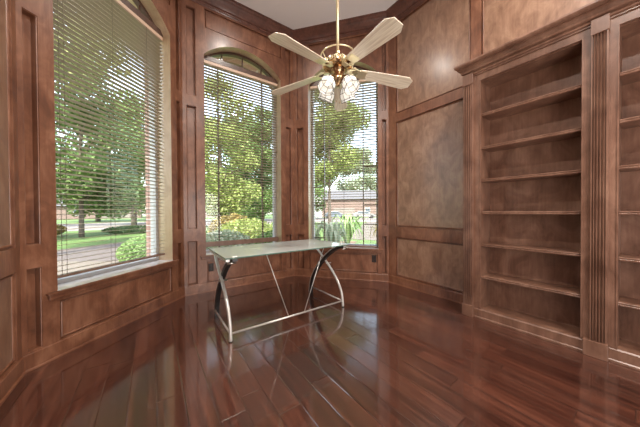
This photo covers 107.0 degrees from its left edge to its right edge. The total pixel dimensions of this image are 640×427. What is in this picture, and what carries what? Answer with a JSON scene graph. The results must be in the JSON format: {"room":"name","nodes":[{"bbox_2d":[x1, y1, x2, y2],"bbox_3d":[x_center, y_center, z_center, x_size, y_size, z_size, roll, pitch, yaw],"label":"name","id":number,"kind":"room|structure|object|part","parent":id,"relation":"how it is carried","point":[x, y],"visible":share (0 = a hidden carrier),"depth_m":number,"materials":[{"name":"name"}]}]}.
{"room":"home office","nodes":[
{"label":"home office","id":0,"kind":"room"},
{"bbox_2d":[0,0,21,380],"bbox_3d":[-0.941,-0.978,-0.247,0.280,4.270,4.500,-1,1,-35],"label":"wall","id":1,"kind":"structure","parent":0,"point":[10,285],"depth_m":1.59,"materials":[{"name":"brown wood"}]},
{"bbox_2d":[0,357,25,406],"bbox_3d":[-0.810,1.096,-0.144,0.030,0.124,4.514,-1,1,-35],"label":"baseboard","id":2,"kind":"structure","parent":1,"relation":"attached to","point":[14,376],"depth_m":1.54,"materials":[{"name":"brown wood"}]},
{"bbox_2d":[15,0,183,356],"bbox_3d":[-2.134,-0.999,2.463,0.280,4.270,1.570,0,1,10],"label":"wall","id":3,"kind":"structure","parent":0,"point":[44,322],"depth_m":1.83,"materials":[{"name":"brown wood"}]},
{"bbox_2d":[23,287,184,372],"bbox_3d":[-1.981,1.075,2.459,0.030,0.124,1.578,0,1,10],"label":"baseboard","id":4,"kind":"structure","parent":3,"relation":"attached to","point":[34,360],"depth_m":2.12,"materials":[{"name":"brown wood"}]},
{"bbox_2d":[46,0,178,300],"bbox_3d":[-2.177,-0.929,2.475,0.432,3.190,1.313,0,1,10],"label":"window","id":5,"kind":"structure","parent":3,"relation":"in","point":[146,10],"depth_m":3.02,"materials":[{"name":"brown wood"}]},
{"bbox_3d":[-2.236,-0.824,2.487,0.080,2.860,1.163,0,1,10],"label":"sash frame","id":6,"kind":"part","parent":5,"relation":"part of","materials":[{"name":"grey plastic"}]},
{"bbox_2d":[53,0,164,278],"bbox_3d":[-2.118,-0.848,2.466,0.057,2.767,1.143,0,1,10],"label":"window blind","id":7,"kind":"object","parent":5,"relation":"attached to","point":[119,23],"visible":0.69,"depth_m":2.38,"materials":[{"name":"beige"}]},
{"bbox_3d":[-2.203,-0.826,1.985,0.057,2.715,0.003,0,1,10],"label":"ladder cord","id":8,"kind":"part","parent":7,"relation":"part of","materials":[{"name":"white fabric"}]},
{"bbox_3d":[-2.197,-0.827,2.019,0.057,2.715,0.003,0,1,10],"label":"ladder cord","id":9,"kind":"part","parent":7,"relation":"part of","materials":[{"name":"white fabric"}]},
{"bbox_3d":[-2.111,0.525,2.480,0.052,0.022,1.143,0,1,10],"label":"rail","id":10,"kind":"part","parent":7,"relation":"part of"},
{"bbox_3d":[-2.127,-0.831,2.418,0.057,2.715,0.003,0,1,10],"label":"ladder cord","id":11,"kind":"part","parent":7,"relation":"part of","materials":[{"name":"white fabric"}]},
{"bbox_3d":[-2.059,-0.835,2.802,0.057,2.715,0.003,0,1,10],"label":"ladder cord","id":12,"kind":"part","parent":7,"relation":"part of","materials":[{"name":"white fabric"}]},
{"bbox_3d":[-2.178,0.624,2.493,0.412,0.035,1.171,0,1,10],"label":"sill","id":13,"kind":"part","parent":5,"relation":"part of","materials":[{"name":"paint"}]},
{"bbox_2d":[144,73,150,255],"bbox_3d":[-2.338,-0.913,2.500,0.125,4.900,1.570,0,1,10],"label":"wall","id":14,"kind":"structure","parent":0,"point":[148,227],"depth_m":3.11,"materials":[{"name":"red brick"}]},
{"bbox_2d":[181,0,293,286],"bbox_3d":[-1.245,-1.018,3.822,1.710,4.270,0.280,-1,1,-35],"label":"wall","id":15,"kind":"structure","parent":0,"point":[204,29],"depth_m":3.38,"materials":[{"name":"brown wood"}]},
{"bbox_2d":[208,263,213,271],"bbox_3d":[-1.583,0.780,3.437,0.074,0.116,0.014,-1,1,-35],"label":"wall outlet","id":16,"kind":"object","parent":15,"relation":"attached to","point":[210,265],"visible":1,"depth_m":3.44,"materials":[{"name":"black plastic"}]},
{"bbox_2d":[185,269,294,295],"bbox_3d":[-1.149,1.058,3.725,1.719,0.124,0.030,-1,1,-35],"label":"baseboard","id":17,"kind":"structure","parent":15,"relation":"attached to","point":[208,287],"depth_m":3.65,"materials":[{"name":"brown wood"}]},
{"bbox_2d":[200,47,281,259],"bbox_3d":[-1.260,-0.948,3.865,1.340,3.190,0.432,-1,1,-35],"label":"window","id":18,"kind":"structure","parent":15,"relation":"in","point":[266,73],"depth_m":4.05,"materials":[{"name":"brown wood"}]},
{"bbox_2d":[204,60,277,246],"bbox_3d":[-1.226,-0.881,3.818,1.170,2.737,0.057,-1,1,-35],"label":"window blind","id":19,"kind":"object","parent":18,"relation":"attached to","point":[217,67],"visible":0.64,"depth_m":3.77,"materials":[{"name":"beige"}]},
{"bbox_3d":[-1.541,-0.861,3.594,0.003,2.685,0.057,-1,1,-35],"label":"ladder cord","id":20,"kind":"part","parent":19,"relation":"part of","materials":[{"name":"white fabric"}]},
{"bbox_3d":[-1.218,0.451,3.832,1.170,0.072,0.052,-1,1,-35],"label":"rail","id":21,"kind":"part","parent":19,"relation":"part of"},
{"bbox_3d":[-1.231,-0.865,3.814,0.003,2.685,0.057,-1,1,-35],"label":"ladder cord","id":22,"kind":"part","parent":19,"relation":"part of","materials":[{"name":"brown fabric"}]},
{"bbox_3d":[-0.954,-0.868,4.011,0.003,2.685,0.057,-1,1,-35],"label":"ladder cord","id":23,"kind":"part","parent":19,"relation":"part of","materials":[{"name":"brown fabric"}]},
{"bbox_3d":[-1.295,-0.843,3.916,1.190,2.860,0.080,-1,1,-35],"label":"sash frame","id":24,"kind":"part","parent":18,"relation":"part of","materials":[{"name":"grey plastic"}]},
{"bbox_2d":[191,0,292,38],"bbox_3d":[-1.148,-3.045,3.651,1.719,0.217,0.110,-1,1,-35],"label":"trim","id":25,"kind":"structure","parent":15,"relation":"attached to","point":[232,9],"depth_m":3.65,"materials":[{"name":"brown wood"}]},
{"bbox_2d":[216,57,272,213],"bbox_3d":[-1.365,-0.934,3.992,1.710,4.900,0.125,-1,1,-35],"label":"wall","id":26,"kind":"structure","parent":0,"point":[232,60],"depth_m":4.01,"materials":[{"name":"brown wood"}]},
{"bbox_2d":[225,61,355,75],"bbox_3d":[0.406,-2.707,1.390,5.570,0.120,7.220,-1,1,-35],"label":"trim","id":27,"kind":"structure","parent":26,"relation":"attached to","point":[225,61],"depth_m":4.27,"materials":[{"name":"brown wood"}]},
{"bbox_2d":[235,0,396,29],"bbox_3d":[0.397,-3.236,1.367,4.700,0.200,6.400,-1,1,-35],"label":"ceiling","id":28,"kind":"structure","parent":0,"point":[294,14],"depth_m":3.67,"materials":[{"name":"white paint"}]},
{"bbox_2d":[268,0,411,110],"bbox_3d":[0.148,-2.037,1.956,1.285,2.207,1.270,-1,1,-35],"label":"ceiling fan","id":29,"kind":"object","parent":28,"relation":"hanging from","point":[337,87],"visible":1,"depth_m":1.93,"materials":[{"name":"beige wood"}]},
{"bbox_3d":[-0.238,-1.175,2.189,0.477,0.006,0.144,-6,9,25],"label":"blade","id":30,"kind":"part","parent":29,"relation":"part of","materials":[{"name":"beige wood"}]},
{"bbox_3d":[-0.146,-1.171,1.690,0.144,0.006,0.477,15,16,41],"label":"blade","id":31,"kind":"part","parent":29,"relation":"part of","materials":[{"name":"beige wood"}]},
{"bbox_3d":[0.052,-1.047,2.101,0.138,0.152,0.148,-1,1,-35],"label":"lamp shade","id":32,"kind":"part","parent":29,"relation":"part of","materials":[{"name":"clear glass"}]},
{"bbox_3d":[0.056,-1.045,1.906,0.148,0.152,0.138,-1,1,-35],"label":"lamp shade","id":33,"kind":"part","parent":29,"relation":"part of","materials":[{"name":"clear glass"}]},
{"bbox_3d":[0.207,-1.180,2.432,0.144,0.006,0.477,-11,-6,6],"label":"blade","id":34,"kind":"part","parent":29,"relation":"part of","materials":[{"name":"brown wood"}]},
{"bbox_3d":[0.248,-1.048,2.104,0.148,0.152,0.138,-1,1,-35],"label":"lamp shade","id":35,"kind":"part","parent":29,"relation":"part of","materials":[{"name":"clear glass"}]},
{"bbox_3d":[0.251,-1.046,1.909,0.138,0.152,0.148,-1,1,-35],"label":"lamp shade","id":36,"kind":"part","parent":29,"relation":"part of","materials":[{"name":"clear glass"}]},
{"bbox_3d":[0.357,-1.173,1.625,0.144,0.006,0.477,12,0,-29],"label":"blade","id":37,"kind":"part","parent":29,"relation":"part of","materials":[{"name":"beige wood"}]},
{"bbox_3d":[0.575,-1.179,2.083,0.477,0.006,0.144,5,-11,-11],"label":"blade","id":38,"kind":"part","parent":29,"relation":"part of","materials":[{"name":"beige wood"}]},
{"bbox_2d":[0,276,639,426],"bbox_3d":[0.435,1.304,1.393,4.700,0.340,6.350,-1,1,-35],"label":"floor","id":39,"kind":"structure","parent":0,"point":[394,355],"depth_m":1.69,"materials":[{"name":"brown wood"}]},
{"bbox_2d":[208,239,347,342],"bbox_3d":[-0.435,0.743,2.696,1.409,0.764,0.772,-1,1,-35],"label":"glass desk","id":40,"kind":"object","parent":39,"relation":"on","point":[229,255],"visible":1,"depth_m":2.51,"materials":[{"name":"white"}]},
{"bbox_3d":[-0.963,0.766,2.328,0.030,0.730,0.631,-1,1,-35],"label":"leg","id":41,"kind":"part","parent":40,"relation":"part of","materials":[{"name":"silver metal"}]},
{"bbox_3d":[-0.941,0.756,2.341,0.044,0.750,0.734,-1,1,-35],"label":"leg","id":42,"kind":"part","parent":40,"relation":"part of","materials":[{"name":"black metal"}]},
{"bbox_3d":[-0.418,0.720,2.348,0.248,0.676,0.009,-1,1,-36],"label":"brace rod","id":43,"kind":"part","parent":40,"relation":"part of","materials":[{"name":"silver metal"}]},
{"bbox_3d":[-0.062,0.715,2.602,0.273,0.676,0.009,-1,1,-35],"label":"brace rod","id":44,"kind":"part","parent":40,"relation":"part of","materials":[{"name":"silver metal"}]},
{"bbox_3d":[0.078,0.744,3.067,0.044,0.750,0.734,-1,1,-35],"label":"leg","id":45,"kind":"part","parent":40,"relation":"part of","materials":[{"name":"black metal"}]},
{"bbox_3d":[0.098,0.753,3.084,0.030,0.730,0.631,-1,1,-35],"label":"leg","id":46,"kind":"part","parent":40,"relation":"part of","materials":[{"name":"silver metal"}]},
{"bbox_2d":[462,13,610,361],"bbox_3d":[1.990,-0.191,2.281,0.317,2.616,1.030,-1,1,-35],"label":"bookcase","id":47,"kind":"object","parent":39,"relation":"on","point":[536,124],"visible":0.97,"depth_m":2.25,"materials":[{"name":"brown wood"}]},
{"bbox_3d":[2.020,0.679,2.297,0.228,0.030,0.718,-1,1,-35],"label":"shelf","id":48,"kind":"part","parent":47,"relation":"part of","materials":[{"name":"brown wood"}]},
{"bbox_3d":[2.018,0.339,2.294,0.228,0.030,0.718,-1,1,-35],"label":"shelf","id":49,"kind":"part","parent":47,"relation":"part of","materials":[{"name":"brown wood"}]},
{"bbox_3d":[2.016,-0.007,2.291,0.228,0.030,0.718,-1,1,-35],"label":"shelf","id":50,"kind":"part","parent":47,"relation":"part of","materials":[{"name":"brown wood"}]},
{"bbox_3d":[2.022,-0.184,2.294,0.250,2.600,0.756,-1,1,-35],"label":"panel","id":51,"kind":"part","parent":47,"relation":"part of","materials":[{"name":"brown wood"}]},
{"bbox_3d":[2.014,-0.347,2.287,0.228,0.030,0.718,-1,1,-35],"label":"shelf","id":52,"kind":"part","parent":47,"relation":"part of","materials":[{"name":"brown wood"}]},
{"bbox_3d":[2.012,-0.691,2.284,0.228,0.030,0.718,-1,1,-35],"label":"shelf","id":53,"kind":"part","parent":47,"relation":"part of","materials":[{"name":"brown wood"}]},
{"bbox_3d":[2.010,-1.041,2.280,0.228,0.030,0.718,-1,1,-35],"label":"shelf","id":54,"kind":"part","parent":47,"relation":"part of","materials":[{"name":"brown wood"}]},
{"bbox_3d":[2.114,-0.185,2.359,0.015,2.600,0.756,-1,1,-35],"label":"panel","id":55,"kind":"part","parent":47,"relation":"part of","materials":[{"name":"brown wood"}]},
{"bbox_2d":[608,7,639,370],"bbox_3d":[2.558,-0.186,1.485,0.317,2.616,0.924,-1,1,-35],"label":"bookcase","id":56,"kind":"object","parent":39,"relation":"on","point":[624,240],"visible":1,"depth_m":1.83,"materials":[{"name":"brown wood"}]},
{"bbox_3d":[2.549,-0.179,1.555,0.250,2.600,0.756,-1,1,-35],"label":"panel","id":57,"kind":"part","parent":56,"relation":"part of","materials":[{"name":"brown wood"}]},
{"bbox_3d":[2.547,0.684,1.558,0.228,0.030,0.718,-1,1,-35],"label":"shelf","id":58,"kind":"part","parent":56,"relation":"part of","materials":[{"name":"brown wood"}]},
{"bbox_3d":[2.545,0.344,1.555,0.228,0.030,0.718,-1,1,-35],"label":"shelf","id":59,"kind":"part","parent":56,"relation":"part of","materials":[{"name":"brown wood"}]},
{"bbox_3d":[2.543,-0.002,1.551,0.228,0.030,0.718,-1,1,-35],"label":"shelf","id":60,"kind":"part","parent":56,"relation":"part of","materials":[{"name":"brown wood"}]},
{"bbox_3d":[2.541,-0.342,1.548,0.228,0.030,0.718,-1,1,-35],"label":"shelf","id":61,"kind":"part","parent":56,"relation":"part of","materials":[{"name":"brown wood"}]},
{"bbox_3d":[2.539,-0.686,1.544,0.228,0.030,0.718,-1,1,-35],"label":"shelf","id":62,"kind":"part","parent":56,"relation":"part of","materials":[{"name":"brown wood"}]},
{"bbox_3d":[2.538,-1.036,1.541,0.228,0.030,0.718,-1,1,-35],"label":"shelf","id":63,"kind":"part","parent":56,"relation":"part of","materials":[{"name":"brown wood"}]},
{"bbox_3d":[2.641,-0.181,1.620,0.015,2.600,0.756,-1,1,-35],"label":"panel","id":64,"kind":"part","parent":56,"relation":"part of","materials":[{"name":"brown wood"}]},
{"bbox_2d":[293,32,388,273],"bbox_3d":[0.351,-1.029,4.137,1.618,4.270,0.280,0,1,15],"label":"wall","id":65,"kind":"structure","parent":0,"point":[303,68],"depth_m":4.04,"materials":[{"name":"brown wood"}]},
{"bbox_2d":[293,10,386,44],"bbox_3d":[0.293,-3.055,3.937,1.627,0.217,0.110,0,1,15],"label":"trim","id":66,"kind":"structure","parent":65,"relation":"attached to","point":[366,23],"depth_m":3.92,"materials":[{"name":"brown wood"}]},
{"bbox_2d":[294,269,388,281],"bbox_3d":[0.325,1.047,4.018,1.627,0.124,0.030,0,1,15],"label":"baseboard","id":67,"kind":"structure","parent":65,"relation":"attached to","point":[297,272],"depth_m":3.98,"materials":[{"name":"brown wood"}]},
{"bbox_2d":[308,61,382,252],"bbox_3d":[0.415,-0.960,4.166,1.333,3.190,0.432,0,1,15],"label":"window","id":68,"kind":"structure","parent":65,"relation":"in","point":[360,66],"depth_m":4.16,"materials":[{"name":"brown wood"}]},
{"bbox_2d":[310,79,377,247],"bbox_3d":[0.401,-0.846,4.110,1.163,2.831,0.057,0,1,15],"label":"window blind","id":69,"kind":"object","parent":68,"relation":"attached to","point":[313,88],"visible":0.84,"depth_m":4.08,"materials":[{"name":"beige"}]},
{"bbox_3d":[-0.048,-0.829,4.227,0.003,2.779,0.057,0,1,15],"label":"ladder cord","id":70,"kind":"part","parent":69,"relation":"part of","materials":[{"name":"brown plastic"}]},
{"bbox_3d":[0.412,-0.830,4.108,0.003,2.779,0.057,0,1,15],"label":"ladder cord","id":71,"kind":"part","parent":69,"relation":"part of","materials":[{"name":"white fabric"}]},
{"bbox_3d":[0.408,0.559,4.125,1.163,0.022,0.052,0,1,15],"label":"rail","id":72,"kind":"part","parent":69,"relation":"part of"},
{"bbox_3d":[0.853,-0.831,3.994,0.003,2.779,0.057,0,1,14],"label":"ladder cord","id":73,"kind":"part","parent":69,"relation":"part of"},
{"bbox_3d":[0.426,0.593,4.192,1.191,0.035,0.412,0,1,15],"label":"sill","id":74,"kind":"part","parent":68,"relation":"part of","materials":[{"name":"wood"}]},
{"bbox_2d":[388,0,594,293],"bbox_3d":[2.479,-1.020,2.104,0.280,4.270,4.360,-1,1,-35],"label":"wall","id":75,"kind":"structure","parent":0,"point":[425,118],"depth_m":3.19,"materials":[{"name":"brown wood"}]},
{"bbox_2d":[386,0,424,19],"bbox_3d":[2.319,-3.046,1.974,0.110,0.217,4.374,-1,1,-35],"label":"trim","id":76,"kind":"structure","parent":75,"relation":"attached to","point":[399,9],"depth_m":3.52,"materials":[{"name":"brown wood"}]},
{"bbox_2d":[388,275,462,303],"bbox_3d":[1.465,1.048,3.313,0.030,0.124,1.244,-1,1,-35],"label":"baseboard","id":77,"kind":"structure","parent":75,"relation":"attached to","point":[453,296],"depth_m":3.26,"materials":[{"name":"brown wood"}]},
{"bbox_2d":[454,0,639,77],"bbox_3d":[2.231,-1.532,1.864,0.388,0.133,2.088,-1,1,-35],"label":"crown molding","id":78,"kind":"structure","parent":75,"relation":"attached to","point":[578,20],"depth_m":2.02,"materials":[{"name":"brown wood"}]},
{"label":"outside","id":79,"kind":"structure","parent":0,"visible":0},
{"bbox_2d":[57,242,123,260],"bbox_3d":[-9.764,1.512,3.891,5.735,0.020,17.321,0,1,20],"label":"driveway","id":80,"kind":"structure","parent":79,"point":[63,252],"depth_m":8.58,"materials":[{"name":"beige concrete"}]},
{"bbox_2d":[53,1,135,100],"bbox_3d":[-9.617,-5.384,7.183,6.103,13.830,6.256,0,1,45],"label":"tree","id":81,"kind":"object","parent":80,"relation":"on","point":[67,1],"visible":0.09,"depth_m":8.23,"materials":[{"name":"green plant"}]},
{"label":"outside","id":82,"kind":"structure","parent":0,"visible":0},
{"bbox_2d":[57,261,119,274],"bbox_3d":[-8.149,1.501,3.190,8.400,0.020,6.240,-1,1,-35],"label":"front walk","id":83,"kind":"structure","parent":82,"point":[59,263],"depth_m":6.61,"materials":[{"name":"concrete"}]},
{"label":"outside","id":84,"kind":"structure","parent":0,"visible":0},
{"bbox_2d":[57,214,375,249],"bbox_3d":[-17.969,1.312,42.463,200.000,0.300,150.000,-1,1,-35],"label":"lawn","id":85,"kind":"structure","parent":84,"point":[71,235],"depth_m":14.73,"materials":[{"name":"green plant"}]},
{"bbox_2d":[57,225,65,234],"bbox_3d":[-16.856,0.997,14.018,2.630,1.028,2.113,-1,1,-35],"label":"shrub","id":86,"kind":"object","parent":85,"relation":"on","point":[58,226],"visible":0.07,"depth_m":14.49,"materials":[{"name":"green plant"}]},
{"bbox_2d":[56,195,141,218],"bbox_3d":[-54.997,-1.516,54.734,23.000,5.500,10.000,-1,1,-35],"label":"house","id":87,"kind":"structure","parent":85,"relation":"on","point":[57,206],"depth_m":50.55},
{"bbox_3d":[-47.066,0.091,54.835,5.000,2.200,0.060,-1,1,-35],"label":"garage door","id":88,"kind":"part","parent":87,"relation":"part of","materials":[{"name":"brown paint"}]},
{"bbox_2d":[54,42,145,236],"bbox_3d":[-14.397,-4.236,14.653,7.251,11.433,7.081,0,1,2],"label":"tree","id":89,"kind":"object","parent":85,"relation":"on","point":[100,204],"visible":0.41,"depth_m":14.49,"materials":[{"name":"green plant"}]},
{"bbox_2d":[58,149,145,221],"bbox_3d":[-36.604,-4.801,37.885,12.871,12.335,11.313,0,1,6],"label":"tree","id":90,"kind":"object","parent":85,"relation":"on","point":[77,201],"visible":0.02,"depth_m":37.50,"materials":[{"name":"green plant"}]},
{"bbox_2d":[101,225,145,233],"bbox_3d":[-13.129,1.132,16.709,3.451,0.671,1.675,-1,1,-35],"label":"shrub","id":91,"kind":"object","parent":85,"relation":"on","point":[121,230],"visible":0.71,"depth_m":16.12,"materials":[{"name":"green plant"}]},
{"bbox_2d":[116,234,145,261],"bbox_3d":[-5.007,1.150,7.494,2.255,1.176,2.444,-1,1,-35],"label":"clipped hedge","id":92,"kind":"object","parent":85,"relation":"on","point":[141,236],"visible":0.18,"depth_m":6.53,"materials":[{"name":"green plant"}]},
{"bbox_2d":[205,114,225,199],"bbox_3d":[-11.757,-4.785,21.765,4.648,12.361,5.172,0,1,13],"label":"tree","id":93,"kind":"object","parent":85,"relation":"on","point":[206,114],"visible":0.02,"depth_m":22.18,"materials":[{"name":"green plant"}]},
{"bbox_2d":[207,213,252,238],"bbox_3d":[-3.785,0.701,10.322,2.089,1.508,1.104,-1,1,-35],"label":"shrub","id":94,"kind":"object","parent":85,"relation":"on","point":[214,226],"visible":0.2,"depth_m":9.97,"materials":[{"name":"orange plant"}]},
{"bbox_2d":[204,73,261,224],"bbox_3d":[-5.191,-2.880,12.538,4.426,8.671,4.710,0,1,-9],"label":"tree","id":95,"kind":"object","parent":85,"relation":"on","point":[211,204],"visible":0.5,"depth_m":11.74,"materials":[{"name":"green plant"}]},
{"bbox_2d":[206,112,272,217],"bbox_3d":[-12.247,-6.428,35.175,15.706,17.846,15.156,0,1,10],"label":"tree","id":96,"kind":"object","parent":85,"relation":"on","point":[259,175],"visible":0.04,"depth_m":32.80,"materials":[{"name":"green plant"}]},
{"bbox_2d":[223,104,271,220],"bbox_3d":[-5.043,-3.805,19.432,5.930,10.379,6.294,-1,1,-35],"label":"tree","id":97,"kind":"object","parent":85,"relation":"on","point":[258,208],"visible":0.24,"depth_m":18.44,"materials":[{"name":"green plant"}]},
{"bbox_2d":[315,161,331,211],"bbox_3d":[-1.826,-5.366,43.894,8.717,12.969,8.316,0,1,2],"label":"tree","id":98,"kind":"object","parent":85,"relation":"on","point":[320,185],"visible":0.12,"depth_m":42.62,"materials":[{"name":"green plant"}]},
{"bbox_2d":[314,90,369,223],"bbox_3d":[0.887,-4.620,18.477,5.850,11.961,5.485,0,1,-16],"label":"tree","id":99,"kind":"object","parent":85,"relation":"on","point":[328,169],"visible":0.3,"depth_m":17.82,"materials":[{"name":"green plant"}]},
{"bbox_2d":[315,190,375,217],"bbox_3d":[1.381,-2.469,59.859,25.000,6.700,11.400,0,1,4],"label":"house","id":100,"kind":"structure","parent":85,"relation":"on","point":[372,210],"depth_m":55.78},
{"bbox_3d":[5.649,-0.200,55.783,5.000,2.200,0.060,0,1,4],"label":"garage door","id":101,"kind":"part","parent":100,"relation":"part of","materials":[{"name":"white paint"}]},
{"bbox_2d":[333,147,375,190],"bbox_3d":[13.916,-11.411,82.636,19.350,24.094,18.759,0,1,4],"label":"tree","id":102,"kind":"object","parent":85,"relation":"on","point":[359,170],"visible":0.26,"depth_m":78.93,"materials":[{"name":"green plant"}]},
{"bbox_3d":[-1.129,1.411,8.845,8.000,0.020,7.300,-1,1,-35],"label":"planting bed","id":103,"kind":"object","parent":85,"relation":"on","visible":0},
{"bbox_2d":[206,230,253,249],"bbox_3d":[-2.370,0.925,5.817,1.562,1.114,1.350,-1,1,-35],"label":"shrub","id":104,"kind":"object","parent":103,"relation":"on","point":[228,233],"visible":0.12,"depth_m":5.63,"materials":[{"name":"green plant"}]},
{"bbox_2d":[216,218,272,237],"bbox_3d":[-2.668,0.801,8.678,2.422,1.305,1.775,-1,1,-35],"label":"shrub","id":105,"kind":"object","parent":103,"relation":"on","point":[247,224],"visible":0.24,"depth_m":8.36,"materials":[{"name":"green plant"}]},
{"bbox_2d":[254,230,272,243],"bbox_3d":[-1.317,0.962,6.936,1.524,1.009,1.253,-1,1,-35],"label":"shrub","id":106,"kind":"object","parent":103,"relation":"on","point":[266,234],"visible":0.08,"depth_m":6.62,"materials":[{"name":"green plant"}]},
{"bbox_2d":[315,220,358,243],"bbox_3d":[0.261,0.805,7.136,1.458,1.202,1.509,-1,1,-35],"label":"plant","id":107,"kind":"object","parent":103,"relation":"on","point":[334,230],"visible":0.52,"depth_m":6.91,"materials":[{"name":"green plant"}]},
{"bbox_2d":[329,213,369,242],"bbox_3d":[1.091,0.689,9.113,1.768,1.385,1.710,-1,1,-35],"label":"plant","id":108,"kind":"object","parent":103,"relation":"on","point":[343,216],"visible":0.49,"depth_m":8.84,"materials":[{"name":"green plant"}]},
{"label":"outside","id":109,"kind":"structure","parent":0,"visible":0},
{"bbox_2d":[351,222,375,240],"bbox_3d":[4.995,1.236,22.284,2.617,0.020,21.231,0,1,15],"label":"driveway","id":110,"kind":"structure","parent":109,"point":[367,234],"depth_m":15.52,"materials":[{"name":"concrete"}]},
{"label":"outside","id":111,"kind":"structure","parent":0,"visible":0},
{"bbox_2d":[62,218,375,230],"bbox_3d":[-17.376,1.314,27.251,125.907,0.020,34.516,-1,1,-24],"label":"street","id":112,"kind":"structure","parent":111,"point":[72,227],"depth_m":29.01,"materials":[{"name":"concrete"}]},
{"bbox_2d":[56,88,145,224],"bbox_3d":[-21.245,-6.221,26.308,12.190,15.242,11.198,0,1,20],"label":"tree","id":113,"kind":"object","parent":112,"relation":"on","point":[141,205],"visible":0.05,"depth_m":25.26,"materials":[{"name":"green plant"}]},
{"bbox_2d":[325,211,346,217],"bbox_3d":[2.973,0.266,46.688,4.437,1.453,1.800,0,1,-1],"label":"car","id":114,"kind":"object","parent":112,"relation":"on","point":[332,212],"visible":0.44,"depth_m":45.83,"materials":[{"name":"grey paint"}]},
{"bbox_2d":[353,211,375,217],"bbox_3d":[8.809,0.229,47.285,4.437,1.453,1.800,0,1,2],"label":"car","id":115,"kind":"object","parent":112,"relation":"on","point":[357,212],"visible":0.7,"depth_m":46.44,"materials":[{"name":"grey paint"}]}
]}

